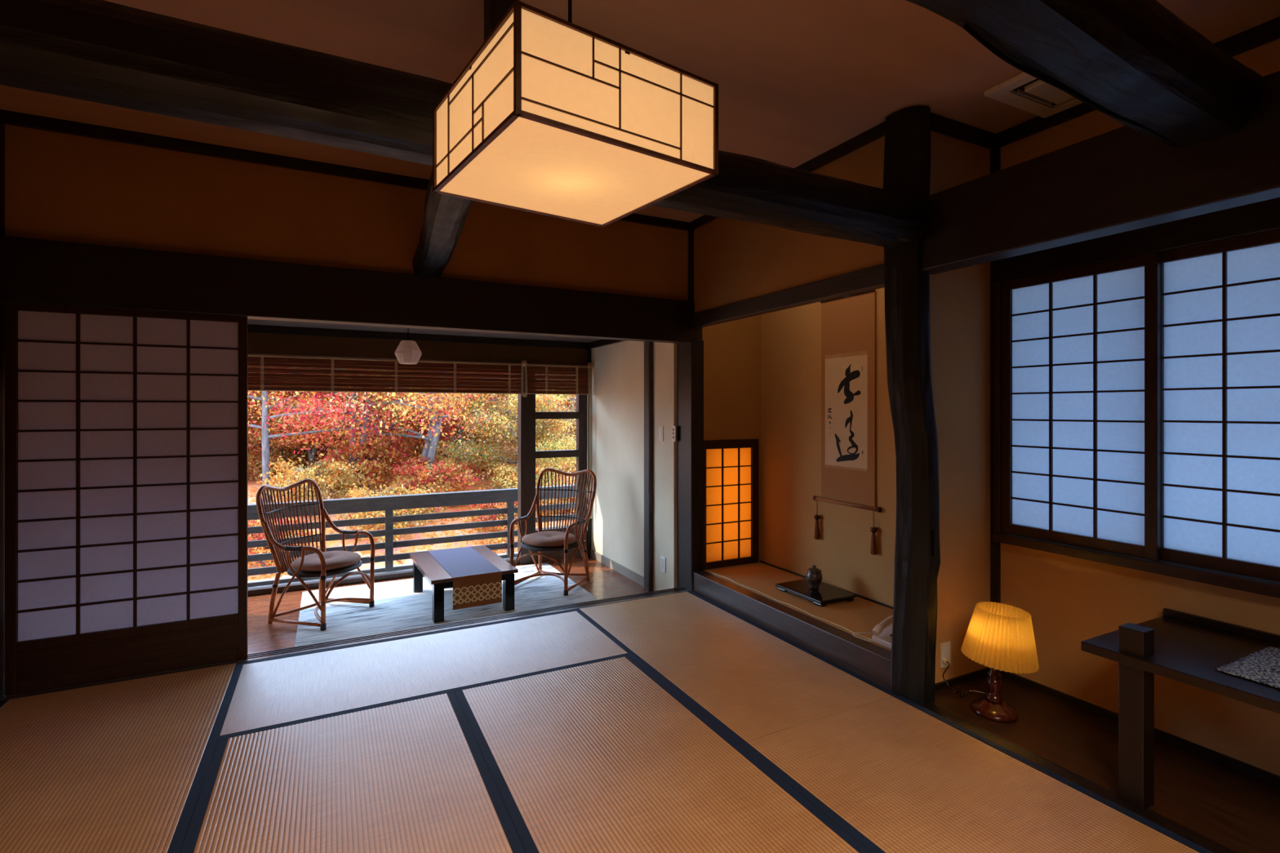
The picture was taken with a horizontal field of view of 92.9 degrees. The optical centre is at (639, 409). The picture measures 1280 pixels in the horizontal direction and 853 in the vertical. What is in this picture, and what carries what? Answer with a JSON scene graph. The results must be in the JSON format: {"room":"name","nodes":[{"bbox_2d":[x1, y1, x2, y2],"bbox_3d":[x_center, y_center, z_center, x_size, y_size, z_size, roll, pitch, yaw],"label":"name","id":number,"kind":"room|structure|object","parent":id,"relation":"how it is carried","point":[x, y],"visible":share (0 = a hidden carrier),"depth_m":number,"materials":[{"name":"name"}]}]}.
{"room":"traditional dwelling","nodes":[
{"label":"traditional dwelling","id":0,"kind":"room"},
{"bbox_2d":[4,124,688,300],"bbox_3d":[-1.353,-1.025,3.677,3.940,0.710,0.060,0,0,-27],"label":"wall","id":1,"kind":"structure","parent":0,"point":[59,186],"depth_m":3.34,"materials":[{"name":"paint"}]},
{"bbox_2d":[4,302,247,695],"bbox_3d":[-2.523,0.416,3.042,0.947,1.820,0.030,0,0,-27],"label":"door","id":2,"kind":"structure","parent":1,"relation":"in","point":[126,431],"depth_m":3.01,"materials":[{"name":"paper"}]},
{"bbox_2d":[1,109,689,231],"bbox_3d":[-1.315,-1.353,3.647,3.820,0.055,0.032,0,0,-27],"label":"trim","id":3,"kind":"structure","parent":1,"relation":"attached to","point":[9,117],"depth_m":3.19,"materials":[{"name":"brown wood"}]},
{"bbox_2d":[0,235,702,343],"bbox_3d":[-1.290,-0.643,3.676,3.890,0.303,0.120,0,0,-27],"label":"lintel","id":4,"kind":"object","parent":1,"relation":"attached to","point":[33,271],"visible":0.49,"depth_m":3.35,"materials":[{"name":"brown wood"}]},
{"bbox_2d":[412,169,473,277],"bbox_3d":[-0.913,-0.878,2.829,0.197,0.199,1.875,0,0,-23],"label":"log beam","id":5,"kind":"structure","parent":4,"relation":"on","point":[444,215],"depth_m":2.77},
{"bbox_2d":[247,332,587,365],"bbox_3d":[-2.179,-0.540,5.288,3.735,0.260,0.080,0,0,-27],"label":"wall","id":6,"kind":"structure","parent":0,"point":[257,343],"depth_m":5.28,"materials":[{"name":"brown paint"}]},
{"bbox_2d":[247,357,519,595],"bbox_3d":[-2.493,0.525,5.116,3.020,1.890,0.060,0,0,-27],"label":"window","id":7,"kind":"structure","parent":6,"relation":"in","point":[313,584],"depth_m":5.07,"materials":[{"name":"brown wood"}]},
{"bbox_2d":[247,353,527,397],"bbox_3d":[-2.403,-0.287,5.026,3.018,0.351,0.058,0,0,-27],"label":"bamboo blind","id":8,"kind":"object","parent":7,"relation":"attached to","point":[363,380],"visible":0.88,"depth_m":5.14,"materials":[{"name":"wood"}]},
{"bbox_2d":[247,324,588,348],"bbox_3d":[-2.155,-0.635,5.239,3.735,0.060,0.030,0,0,-27],"label":"trim","id":9,"kind":"structure","parent":6,"relation":"attached to","point":[251,328],"depth_m":5.28,"materials":[{"name":"brown wood"}]},
{"bbox_2d":[535,366,587,533],"bbox_3d":[-0.784,0.405,5.996,0.545,1.650,0.070,0,0,-27],"label":"window","id":10,"kind":"structure","parent":6,"relation":"in","point":[580,415],"depth_m":6.05,"materials":[{"name":"brown wood"}]},
{"bbox_2d":[524,362,592,518],"bbox_3d":[-0.772,0.307,5.860,0.682,1.539,0.058,0,0,-27],"label":"bamboo blind","id":11,"kind":"object","parent":10,"relation":"attached to","point":[552,382],"visible":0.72,"depth_m":5.89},
{"bbox_2d":[247,319,601,342],"bbox_3d":[-1.849,-0.698,4.625,3.920,0.065,2.080,0,0,-27],"label":"ceiling","id":12,"kind":"structure","parent":0,"point":[253,322],"depth_m":5.16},
{"bbox_2d":[395,328,422,364],"bbox_3d":[-1.752,-0.506,4.607,0.190,0.322,0.193,0,0,-27],"label":"pendant lamp","id":13,"kind":"object","parent":12,"relation":"hanging from","point":[407,352],"visible":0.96,"depth_m":4.55,"materials":[{"name":"white glass"}]},
{"bbox_2d":[404,332,412,340],"bbox_3d":[-1.755,-0.548,4.606,0.060,0.063,0.060,0,0,-27],"label":"socket","id":14,"kind":"object","parent":13,"relation":"attached to","point":[407,338],"depth_m":4.59,"materials":[{"name":"black paint"}]},
{"bbox_2d":[247,556,652,653],"bbox_3d":[-1.772,1.510,4.519,3.760,0.080,1.830,0,0,-27],"label":"floor","id":15,"kind":"structure","parent":0,"point":[604,582],"depth_m":4.74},
{"bbox_2d":[294,562,599,646],"bbox_3d":[-1.440,1.467,4.644,2.041,0.006,1.580,0,0,-27],"label":"rug","id":16,"kind":"object","parent":15,"relation":"on","point":[397,607],"visible":0.42,"depth_m":4.51,"materials":[{"name":"fabric"}]},
{"bbox_2d":[255,478,375,631],"bbox_3d":[-2.297,0.994,4.334,0.602,0.942,0.586,0,0,13],"label":"rattan armchair","id":17,"kind":"object","parent":16,"relation":"on","point":[282,566],"visible":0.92,"depth_m":4.27,"materials":[{"name":"wicker"}]},
{"bbox_2d":[290,551,360,572],"bbox_3d":[-2.220,1.072,4.316,0.432,0.062,0.451,0,0,13],"label":"seat cushion","id":18,"kind":"object","parent":17,"relation":"on","point":[334,560],"visible":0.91,"depth_m":4.22,"materials":[{"name":"brown fabric"}]},
{"bbox_2d":[409,545,518,622],"bbox_3d":[-1.376,1.315,4.677,0.610,0.297,0.900,0,0,-30],"label":"table","id":19,"kind":"object","parent":16,"relation":"on","point":[424,564],"visible":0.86,"depth_m":4.43,"materials":[{"name":"brown wood"}]},
{"bbox_2d":[427,546,502,609],"bbox_3d":[-1.367,1.276,4.681,0.344,0.223,0.909,0,0,-30],"label":"table runner","id":20,"kind":"object","parent":19,"relation":"on","point":[477,582],"visible":0.96,"depth_m":4.35,"materials":[{"name":"fabric"}]},
{"bbox_2d":[509,467,596,595],"bbox_3d":[-0.723,0.994,5.120,0.587,0.942,0.602,0,0,20],"label":"rattan armchair","id":21,"kind":"object","parent":16,"relation":"on","point":[584,523],"visible":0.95,"depth_m":5.21,"materials":[{"name":"wicker"}]},
{"bbox_2d":[521,531,576,546],"bbox_3d":[-0.750,1.072,5.046,0.451,0.062,0.432,0,0,20],"label":"seat cushion","id":22,"kind":"object","parent":21,"relation":"on","point":[542,539],"visible":0.91,"depth_m":4.93,"materials":[{"name":"brown fabric"}]},
{"bbox_2d":[517,365,535,564],"bbox_3d":[-1.087,0.525,5.830,0.145,1.890,0.110,0,0,-27],"label":"post","id":23,"kind":"object","parent":15,"relation":"on","point":[526,406],"visible":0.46,"depth_m":5.78,"materials":[{"name":"brown wood"}]},
{"bbox_2d":[587,348,591,556],"bbox_3d":[-0.505,0.403,6.082,0.030,2.135,0.030,0,0,-27],"label":"post","id":24,"kind":"object","parent":15,"relation":"on","point":[589,350],"visible":0.57,"depth_m":6.07,"materials":[{"name":"brown wood"}]},
{"bbox_2d":[644,341,653,591],"bbox_3d":[0.078,0.403,4.954,0.060,2.135,0.090,0,0,-27],"label":"post","id":25,"kind":"object","parent":15,"relation":"on","point":[648,346],"visible":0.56,"depth_m":4.92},
{"bbox_2d":[677,339,703,591],"bbox_3d":[0.377,0.480,4.565,0.110,1.980,0.205,0,0,-27],"label":"post","id":26,"kind":"object","parent":15,"relation":"on","point":[691,354],"visible":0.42,"depth_m":4.49,"materials":[{"name":"brown wood"}]},
{"bbox_2d":[535,532,587,562],"bbox_3d":[-0.773,1.350,6.007,0.575,0.240,0.080,0,0,-27],"label":"wall","id":27,"kind":"structure","parent":0,"point":[557,555],"depth_m":5.97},
{"bbox_2d":[591,340,677,591],"bbox_3d":[-0.099,0.390,5.431,0.100,2.160,1.760,0,0,-27],"label":"wall","id":28,"kind":"structure","parent":0,"point":[618,368],"depth_m":5.27,"materials":[{"name":"beige paint"}]},
{"bbox_2d":[588,338,626,348],"bbox_3d":[-0.134,-0.635,5.357,0.030,0.060,1.660,0,0,-27],"label":"trim","id":29,"kind":"structure","parent":28,"relation":"attached to","point":[602,342],"depth_m":5.78,"materials":[{"name":"brown wood"}]},
{"bbox_2d":[590,549,644,586],"bbox_3d":[-0.231,1.433,5.566,0.012,0.075,1.200,0,0,-27],"label":"baseboard","id":30,"kind":"structure","parent":28,"relation":"attached to","point":[624,571],"depth_m":5.48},
{"bbox_2d":[658,426,663,440],"bbox_3d":[0.164,0.190,4.796,0.010,0.118,0.075,0,0,-27],"label":"wall switch","id":31,"kind":"object","parent":28,"relation":"attached to","point":[660,428],"visible":1,"depth_m":4.78,"materials":[{"name":"beige plastic"}]},
{"bbox_2d":[660,555,666,573],"bbox_3d":[0.180,1.215,4.765,0.009,0.118,0.075,0,0,-27],"label":"wall outlet","id":32,"kind":"object","parent":28,"relation":"attached to","point":[663,560],"visible":1,"depth_m":4.75,"materials":[{"name":"white plastic"}]},
{"bbox_2d":[671,426,675,441],"bbox_3d":[0.255,0.185,4.618,0.010,0.118,0.058,0,0,-27],"label":"wall switch","id":33,"kind":"object","parent":28,"relation":"attached to","point":[673,428],"visible":1,"depth_m":4.61,"materials":[{"name":"beige plastic"}]},
{"bbox_2d":[0,0,1279,222],"bbox_3d":[0.343,-1.420,1.085,4.600,0.080,6.220,0,0,-27],"label":"ceiling","id":34,"kind":"structure","parent":0,"point":[797,80],"depth_m":2.33,"materials":[{"name":"wood"}]},
{"bbox_2d":[432,0,718,226],"bbox_3d":[-0.171,-0.965,1.482,0.508,0.830,0.508,0,0,-35],"label":"paper lantern","id":35,"kind":"object","parent":34,"relation":"hanging from","point":[551,115],"visible":1,"depth_m":1.32,"materials":[{"name":"beige paper"}]},
{"bbox_2d":[984,71,1083,118],"bbox_3d":[1.798,-1.365,2.535,0.456,0.030,0.462,0,0,-27],"label":"air conditioner","id":36,"kind":"object","parent":34,"relation":"attached to","point":[1024,91],"visible":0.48,"depth_m":2.63,"materials":[{"name":"beige plastic"}]},
{"bbox_2d":[702,315,760,562],"bbox_3d":[0.688,0.030,4.651,0.540,2.400,0.065,0,0,-27],"label":"wall","id":37,"kind":"structure","parent":0,"point":[732,348],"depth_m":4.63,"materials":[{"name":"paint"}]},
{"bbox_2d":[0,586,690,701],"bbox_3d":[-1.328,1.409,3.651,3.760,0.162,0.110,0,0,-27],"label":"sill","id":38,"kind":"structure","parent":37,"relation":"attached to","point":[331,644],"depth_m":3.54,"materials":[{"name":"brown wood"}]},
{"bbox_2d":[702,439,759,570],"bbox_3d":[0.688,0.710,4.621,0.510,0.959,0.032,0,0,-27],"label":"window","id":39,"kind":"structure","parent":37,"relation":"in","point":[726,464],"depth_m":4.62,"materials":[{"name":"paper"}]},
{"bbox_2d":[693,135,884,313],"bbox_3d":[0.814,-1.040,3.707,0.035,0.680,1.860,0,0,-27],"label":"wall","id":40,"kind":"structure","parent":0,"point":[735,260],"depth_m":3.69,"materials":[{"name":"paint"}]},
{"bbox_2d":[688,229,693,301],"bbox_3d":[0.391,-1.085,4.511,0.055,0.590,0.055,0,0,-27],"label":"post","id":41,"kind":"object","parent":40,"relation":"attached to","point":[691,233],"visible":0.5,"depth_m":4.48,"materials":[{"name":"brown wood"}]},
{"bbox_2d":[689,120,885,230],"bbox_3d":[0.788,-1.353,3.694,0.028,0.055,1.820,0,0,-27],"label":"trim","id":42,"kind":"structure","parent":40,"relation":"attached to","point":[877,131],"depth_m":3.19,"materials":[{"name":"brown wood"}]},
{"bbox_2d":[692,263,884,328],"bbox_3d":[0.821,-0.650,3.677,0.070,0.100,1.800,0,0,-27],"label":"beam","id":43,"kind":"structure","parent":40,"relation":"attached to","point":[870,278],"depth_m":3.46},
{"bbox_2d":[703,562,893,651],"bbox_3d":[1.118,1.250,3.821,0.530,0.119,1.805,0,0,-27],"label":"floor","id":44,"kind":"structure","parent":0,"point":[860,615],"depth_m":3.73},
{"bbox_2d":[693,570,891,690],"bbox_3d":[0.836,1.286,3.685,0.095,0.187,1.800,0,0,-27],"label":"board","id":45,"kind":"object","parent":44,"relation":"attached to","point":[868,660],"visible":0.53,"depth_m":3.44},
{"bbox_2d":[707,570,893,648],"bbox_3d":[0.951,1.125,3.746,0.292,0.133,1.704,0,0,-27],"label":"trim","id":46,"kind":"structure","parent":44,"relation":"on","point":[882,637],"depth_m":3.12,"materials":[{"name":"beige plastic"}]},
{"bbox_2d":[775,578,856,606],"bbox_3d":[1.122,1.172,3.903,0.296,0.038,0.424,0,0,-27],"label":"display stand","id":47,"kind":"object","parent":44,"relation":"on","point":[825,593],"visible":0.82,"depth_m":3.83,"materials":[{"name":"black paint"}]},
{"bbox_2d":[805,564,822,589],"bbox_3d":[1.125,1.079,3.928,0.106,0.146,0.106,0,0,-27],"label":"jar","id":48,"kind":"object","parent":47,"relation":"on","point":[814,576],"visible":1,"depth_m":3.90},
{"bbox_2d":[929,130,990,692],"bbox_3d":[1.541,0.000,2.982,0.540,2.760,0.073,0,0,-27],"label":"wall","id":49,"kind":"structure","parent":0,"point":[960,298],"depth_m":2.97,"materials":[{"name":"paint"}]},
{"bbox_2d":[940,640,951,668],"bbox_3d":[1.463,1.175,2.911,0.070,0.118,0.009,0,0,-27],"label":"wall outlet","id":50,"kind":"object","parent":49,"relation":"attached to","point":[945,647],"visible":0.95,"depth_m":2.90,"materials":[{"name":"beige plastic"}]},
{"bbox_2d":[943,644,949,665],"bbox_3d":[1.464,1.175,2.908,0.040,0.090,0.002,0,0,-27],"label":"socket","id":51,"kind":"object","parent":50,"relation":"attached to","point":[946,647],"depth_m":2.91,"materials":[{"name":"white plastic"}]},
{"bbox_2d":[930,112,995,148],"bbox_3d":[1.571,-1.347,2.956,0.490,0.065,0.032,0,0,-27],"label":"trim","id":52,"kind":"structure","parent":49,"relation":"attached to","point":[940,124],"depth_m":2.93,"materials":[{"name":"brown wood"}]},
{"bbox_2d":[920,702,1237,852],"bbox_3d":[2.232,1.389,0.895,0.066,0.121,4.160,0,0,-27],"label":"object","id":53,"kind":"structure","parent":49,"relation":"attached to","point":[1174,827],"depth_m":2.17,"materials":[{"name":"brown wood"}]},
{"bbox_2d":[760,38,1279,776],"bbox_3d":[2.351,0.025,2.079,0.080,2.810,6.160,0,0,-27],"label":"wall","id":54,"kind":"structure","parent":0,"point":[1069,601],"depth_m":2.92,"materials":[{"name":"paint"}]},
{"bbox_2d":[760,560,893,608],"bbox_3d":[1.349,1.185,3.939,0.010,0.011,1.805,0,0,-27],"label":"baseboard","id":55,"kind":"structure","parent":54,"relation":"attached to","point":[762,562],"depth_m":4.03,"materials":[{"name":"brown wood"}]},
{"bbox_2d":[813,289,882,512],"bbox_3d":[1.333,-0.092,3.946,0.032,1.440,0.561,0,0,-27],"label":"scroll","id":56,"kind":"object","parent":54,"relation":"hanging from","point":[848,322],"visible":0.98,"depth_m":3.92,"materials":[{"name":"paper"}]},
{"bbox_2d":[813,500,820,539],"bbox_3d":[1.214,0.754,4.167,0.044,0.273,0.044,0,0,-27],"label":"weight","id":57,"kind":"object","parent":56,"relation":"hanging from","point":[817,517],"visible":1,"depth_m":4.16,"materials":[{"name":"brown wood"}]},
{"bbox_2d":[870,511,877,555],"bbox_3d":[1.435,0.754,3.734,0.044,0.273,0.044,0,0,-27],"label":"weight","id":58,"kind":"object","parent":56,"relation":"hanging from","point":[873,530],"visible":1,"depth_m":3.72,"materials":[{"name":"brown wood"}]},
{"bbox_2d":[990,146,1000,603],"bbox_3d":[1.791,0.000,3.065,0.030,2.660,0.040,0,0,-27],"label":"post","id":59,"kind":"object","parent":54,"relation":"attached to","point":[995,153],"visible":0.36,"depth_m":3.06,"materials":[{"name":"brown wood"}]},
{"bbox_2d":[993,252,1160,561],"bbox_3d":[1.947,-0.011,2.754,0.065,1.249,0.670,0,0,-27],"label":"window","id":60,"kind":"structure","parent":54,"relation":"in","point":[1081,346],"depth_m":2.71,"materials":[{"name":"paper"}]},
{"bbox_2d":[991,16,1279,148],"bbox_3d":[2.746,-1.347,1.191,0.030,0.065,4.220,0,0,-27],"label":"trim","id":61,"kind":"structure","parent":54,"relation":"attached to","point":[1267,32],"depth_m":2.68,"materials":[{"name":"brown wood"}]},
{"bbox_2d":[992,532,1279,598],"bbox_3d":[2.132,0.636,2.382,0.075,0.044,1.500,0,0,-27],"label":"sill","id":62,"kind":"structure","parent":54,"relation":"attached to","point":[1238,582],"depth_m":2.44,"materials":[{"name":"brown wood"}]},
{"bbox_2d":[994,197,1279,281],"bbox_3d":[2.134,-0.802,2.383,0.050,0.335,1.500,0,0,-27],"label":"lintel","id":63,"kind":"object","parent":54,"relation":"attached to","point":[1264,216],"visible":0.26,"depth_m":2.45,"materials":[{"name":"brown wood"}]},
{"bbox_2d":[999,670,1279,786],"bbox_3d":[2.748,1.316,1.198,0.015,0.032,4.230,0,0,-27],"label":"baseboard","id":64,"kind":"structure","parent":54,"relation":"attached to","point":[1271,778],"depth_m":2.43,"materials":[{"name":"brown wood"}]},
{"bbox_2d":[1160,230,1279,582],"bbox_3d":[2.250,-0.011,2.209,0.028,1.245,0.660,0,0,-27],"label":"window","id":65,"kind":"structure","parent":54,"relation":"in","point":[1220,300],"depth_m":2.29,"materials":[{"name":"paper"}]},
{"bbox_2d":[930,675,1279,852],"bbox_3d":[2.505,1.391,1.087,0.590,0.118,4.255,0,0,-27],"label":"floor","id":66,"kind":"structure","parent":0,"point":[1238,811],"depth_m":2.27,"materials":[{"name":"wood"}]},
{"bbox_2d":[883,106,940,705],"bbox_3d":[1.268,-0.010,2.839,0.244,2.720,0.200,0,0,-27],"label":"post","id":67,"kind":"object","parent":66,"relation":"on","point":[907,145],"visible":0.94,"depth_m":2.78,"materials":[{"name":"wood"}]},
{"bbox_2d":[942,601,1039,722],"bbox_3d":[1.536,1.100,2.692,0.385,0.461,0.296,0,0,31],"label":"table lamp","id":68,"kind":"object","parent":66,"relation":"on","point":[998,637],"visible":1,"depth_m":2.60,"materials":[{"name":"fabric"}]},
{"bbox_2d":[1080,608,1279,810],"bbox_3d":[2.169,1.035,1.650,0.604,0.592,1.462,0,0,-27],"label":"writing desk","id":69,"kind":"object","parent":66,"relation":"on","point":[1186,648],"visible":1,"depth_m":2.04,"materials":[{"name":"brown wood"}]},
{"bbox_2d":[1215,645,1279,688],"bbox_3d":[2.196,0.819,1.617,0.414,0.006,0.883,0,0,-27],"label":"desk mat","id":70,"kind":"object","parent":69,"relation":"on","point":[1262,666],"visible":1,"depth_m":1.93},
{"bbox_3d":[0.041,1.427,0.864,3.860,0.126,6.100,0,0,-27],"label":"floor","id":71,"kind":"structure","parent":0,"visible":0},
{"bbox_2d":[0,108,4,698],"bbox_3d":[-2.982,0.000,2.799,0.080,2.760,0.140,0,0,-27],"label":"post","id":72,"kind":"object","parent":71,"relation":"on","point":[2,124],"visible":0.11,"depth_m":2.80,"materials":[{"name":"brown wood"}]},
{"bbox_2d":[0,662,244,852],"bbox_3d":[-2.083,1.347,2.164,0.942,0.034,1.848,0,0,-27],"label":"mat","id":73,"kind":"object","parent":71,"relation":"on","point":[121,766],"visible":1,"depth_m":2.30,"materials":[{"name":"wicker"}]},
{"bbox_2d":[180,691,525,852],"bbox_3d":[-0.864,1.347,1.832,0.922,0.034,1.848,0,0,-27],"label":"mat","id":74,"kind":"object","parent":71,"relation":"on","point":[412,776],"visible":1,"depth_m":2.13,"materials":[{"name":"wicker"}]},
{"bbox_2d":[217,609,630,740],"bbox_3d":[-1.067,1.347,3.245,1.848,0.034,0.849,0,0,-27],"label":"mat","id":75,"kind":"object","parent":71,"relation":"on","point":[289,690],"visible":0.99,"depth_m":3.15,"materials":[{"name":"wicker"}]},
{"bbox_2d":[454,655,872,852],"bbox_3d":[-0.041,1.347,2.253,0.924,0.034,1.848,0,0,-27],"label":"mat","id":76,"kind":"object","parent":71,"relation":"on","point":[602,757],"visible":0.99,"depth_m":2.22,"materials":[{"name":"wicker"}]},
{"bbox_2d":[574,591,897,743],"bbox_3d":[0.383,1.347,3.439,0.908,0.034,1.824,0,0,-27],"label":"mat","id":77,"kind":"object","parent":71,"relation":"on","point":[750,681],"visible":0.98,"depth_m":3.15,"materials":[{"name":"wicker"}]},
{"bbox_2d":[739,695,1213,852],"bbox_3d":[1.221,1.347,1.801,0.908,0.034,1.854,0,0,-27],"label":"mat","id":78,"kind":"object","parent":71,"relation":"on","point":[896,775],"visible":1,"depth_m":2.12,"materials":[{"name":"wicker"}]},
{"bbox_3d":[1.778,0.025,-1.719,4.600,2.810,0.080,0,0,-27],"label":"wall","id":79,"kind":"structure","parent":0,"visible":0},
{"bbox_2d":[921,70,1279,274],"bbox_3d":[2.263,-0.790,0.933,0.120,0.330,4.200,0,0,-27],"label":"beam","id":80,"kind":"structure","parent":79,"relation":"attached to","point":[1122,179],"depth_m":2.11,"materials":[{"name":"brown wood"}]},
{"bbox_2d":[906,0,1262,149],"bbox_3d":[1.018,-0.949,1.458,1.742,0.270,0.253,0,0,-29],"label":"log beam","id":81,"kind":"structure","parent":80,"relation":"attached to","point":[1136,63],"depth_m":1.49,"materials":[{"name":"wood"}]},
{"bbox_3d":[-1.669,0.025,0.056,0.080,2.810,6.220,0,0,-27],"label":"wall","id":82,"kind":"structure","parent":0,"visible":0},
{"bbox_2d":[0,0,928,248],"bbox_3d":[-0.479,-0.874,1.925,3.820,0.262,0.253,0,0,-27],"label":"log beam","id":83,"kind":"structure","parent":82,"relation":"attached to","point":[102,51],"depth_m":1.60,"materials":[{"name":"wood"}]},
{"bbox_2d":[484,0,519,40],"bbox_3d":[-0.443,-1.170,1.941,0.090,0.420,0.100,0,0,-27],"label":"strut","id":84,"kind":"object","parent":83,"relation":"on","point":[494,10],"visible":0.03,"depth_m":1.89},
{"label":"outside","id":85,"kind":"structure","parent":0,"visible":0},
{"bbox_2d":[247,551,517,588],"bbox_3d":[-1.899,1.576,5.908,10.000,0.048,0.750,0,0,-27],"label":"deck","id":86,"kind":"object","parent":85,"point":[354,575],"depth_m":5.64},
{"bbox_2d":[247,484,576,586],"bbox_3d":[-1.981,1.206,6.069,10.000,0.743,0.090,0,0,-27],"label":"balcony railing","id":87,"kind":"object","parent":86,"relation":"on","point":[388,504],"visible":0.21,"depth_m":5.87,"materials":[{"name":"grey wood"}]},
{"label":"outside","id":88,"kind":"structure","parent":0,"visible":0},
{"bbox_2d":[247,421,576,581],"bbox_3d":[-8.539,0.216,38.652,80.000,5.162,63.400,0,0,-27],"label":"ground","id":89,"kind":"structure","parent":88,"point":[252,485],"depth_m":8.85,"materials":[{"name":"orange plant"}]},
{"bbox_2d":[247,515,318,566],"bbox_3d":[-4.653,1.699,7.710,1.380,0.947,1.545,0,0,13],"label":"maple tree","id":90,"kind":"object","parent":89,"relation":"on","point":[257,536],"visible":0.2,"depth_m":7.36,"materials":[{"name":"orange plant"}]},
{"bbox_2d":[247,366,369,476],"bbox_3d":[-6.712,-0.083,11.149,3.608,3.310,4.289,0,0,-31],"label":"maple tree","id":91,"kind":"object","parent":89,"relation":"on","point":[249,419],"visible":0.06,"depth_m":10.82,"materials":[{"name":"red plant"}]},
{"bbox_2d":[249,455,371,519],"bbox_3d":[-4.910,1.235,9.035,1.489,1.100,1.695,0,0,27],"label":"maple tree","id":92,"kind":"object","parent":89,"relation":"on","point":[329,480],"visible":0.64,"depth_m":8.83,"materials":[{"name":"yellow plant"}]},
{"bbox_2d":[247,367,417,480],"bbox_3d":[-5.915,0.075,11.509,4.267,2.951,3.657,0,0,24],"label":"maple tree","id":93,"kind":"object","parent":89,"relation":"on","point":[255,459],"visible":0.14,"depth_m":10.69,"materials":[{"name":"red plant"}]},
{"bbox_2d":[249,396,416,466],"bbox_3d":[-6.264,0.439,12.638,3.165,2.255,3.182,0,0,-23],"label":"maple tree","id":94,"kind":"object","parent":89,"relation":"on","point":[273,444],"visible":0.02,"depth_m":11.88,"materials":[{"name":"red plant"}]},
{"bbox_2d":[247,366,421,502],"bbox_3d":[-5.797,-0.099,9.121,4.683,3.744,4.202,0,0,3],"label":"maple tree","id":95,"kind":"object","parent":89,"relation":"on","point":[265,443],"visible":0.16,"depth_m":8.87,"materials":[{"name":"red plant"}]},
{"bbox_2d":[247,367,462,489],"bbox_3d":[-4.983,-0.414,10.278,4.488,4.039,3.737,0,0,-20],"label":"maple tree","id":96,"kind":"object","parent":89,"relation":"on","point":[291,403],"visible":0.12,"depth_m":9.92,"materials":[{"name":"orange plant"}]},
{"bbox_2d":[250,375,471,475],"bbox_3d":[-5.606,0.218,12.295,3.979,3.213,4.055,0,0,9],"label":"maple tree","id":97,"kind":"object","parent":89,"relation":"on","point":[395,411],"visible":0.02,"depth_m":11.31,"materials":[{"name":"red plant"}]},
{"bbox_2d":[312,431,421,493],"bbox_3d":[-4.740,0.979,10.380,1.957,1.199,1.748,0,0,20],"label":"maple tree","id":98,"kind":"object","parent":89,"relation":"on","point":[380,463],"visible":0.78,"depth_m":10.07,"materials":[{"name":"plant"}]},
{"bbox_2d":[328,483,435,551],"bbox_3d":[-3.613,1.545,8.550,1.421,1.049,1.617,0,0,11],"label":"maple tree","id":99,"kind":"object","parent":89,"relation":"on","point":[392,490],"visible":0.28,"depth_m":8.32,"materials":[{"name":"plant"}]},
{"bbox_2d":[270,368,560,488],"bbox_3d":[-3.578,-0.183,10.239,4.766,3.872,5.120,0,0,-24],"label":"maple tree","id":100,"kind":"object","parent":89,"relation":"on","point":[442,406],"visible":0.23,"depth_m":9.50,"materials":[{"name":"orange plant"}]},
{"bbox_2d":[385,453,488,525],"bbox_3d":[-3.220,1.266,9.558,1.601,1.098,1.792,0,0,-20],"label":"maple tree","id":101,"kind":"object","parent":89,"relation":"on","point":[441,473],"visible":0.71,"depth_m":9.44,"materials":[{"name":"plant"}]},
{"bbox_2d":[375,371,517,479],"bbox_3d":[-3.630,0.025,12.515,4.085,3.152,3.436,0,0,-24],"label":"maple tree","id":102,"kind":"object","parent":89,"relation":"on","point":[445,429],"visible":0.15,"depth_m":11.79,"materials":[{"name":"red plant"}]},
{"bbox_2d":[391,380,517,462],"bbox_3d":[-3.939,-0.131,14.067,4.080,3.292,4.761,0,0,-43],"label":"maple tree","id":103,"kind":"object","parent":89,"relation":"on","point":[420,447],"visible":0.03,"depth_m":13.69,"materials":[{"name":"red plant"}]},
{"bbox_2d":[417,377,576,523],"bbox_3d":[-2.088,0.640,10.476,3.244,2.570,3.183,0,0,-22],"label":"maple tree","id":104,"kind":"object","parent":89,"relation":"on","point":[500,424],"visible":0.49,"depth_m":10.28,"materials":[{"name":"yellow plant"}]},
{"bbox_2d":[455,485,550,552],"bbox_3d":[-1.986,1.631,8.974,1.380,0.947,1.545,0,0,-37],"label":"maple tree","id":105,"kind":"object","parent":89,"relation":"on","point":[491,505],"visible":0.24,"depth_m":8.75,"materials":[{"name":"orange plant"}]},
{"bbox_2d":[466,373,576,477],"bbox_3d":[-1.688,-0.199,12.532,4.434,3.854,3.989,0,0,42],"label":"maple tree","id":106,"kind":"object","parent":89,"relation":"on","point":[575,398],"visible":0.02,"depth_m":12.05,"materials":[{"name":"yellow plant"}]},
{"bbox_2d":[483,462,568,514],"bbox_3d":[-1.885,1.348,10.258,1.421,1.049,1.617,0,0,-22],"label":"maple tree","id":107,"kind":"object","parent":89,"relation":"on","point":[537,468],"visible":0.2,"depth_m":9.99,"materials":[{"name":"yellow plant"}]},
{"bbox_2d":[541,375,576,471],"bbox_3d":[-0.654,0.044,14.059,4.716,3.261,4.042,0,0,-12],"label":"maple tree","id":108,"kind":"object","parent":89,"relation":"on","point":[571,395],"visible":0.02,"depth_m":13.05,"materials":[{"name":"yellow plant"}]},
{"bbox_2d":[545,480,576,515],"bbox_3d":[-0.754,1.566,10.244,1.454,0.997,1.627,0,0,29],"label":"maple tree","id":109,"kind":"object","parent":89,"relation":"on","point":[571,480],"visible":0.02,"depth_m":10.02,"materials":[{"name":"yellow plant"}]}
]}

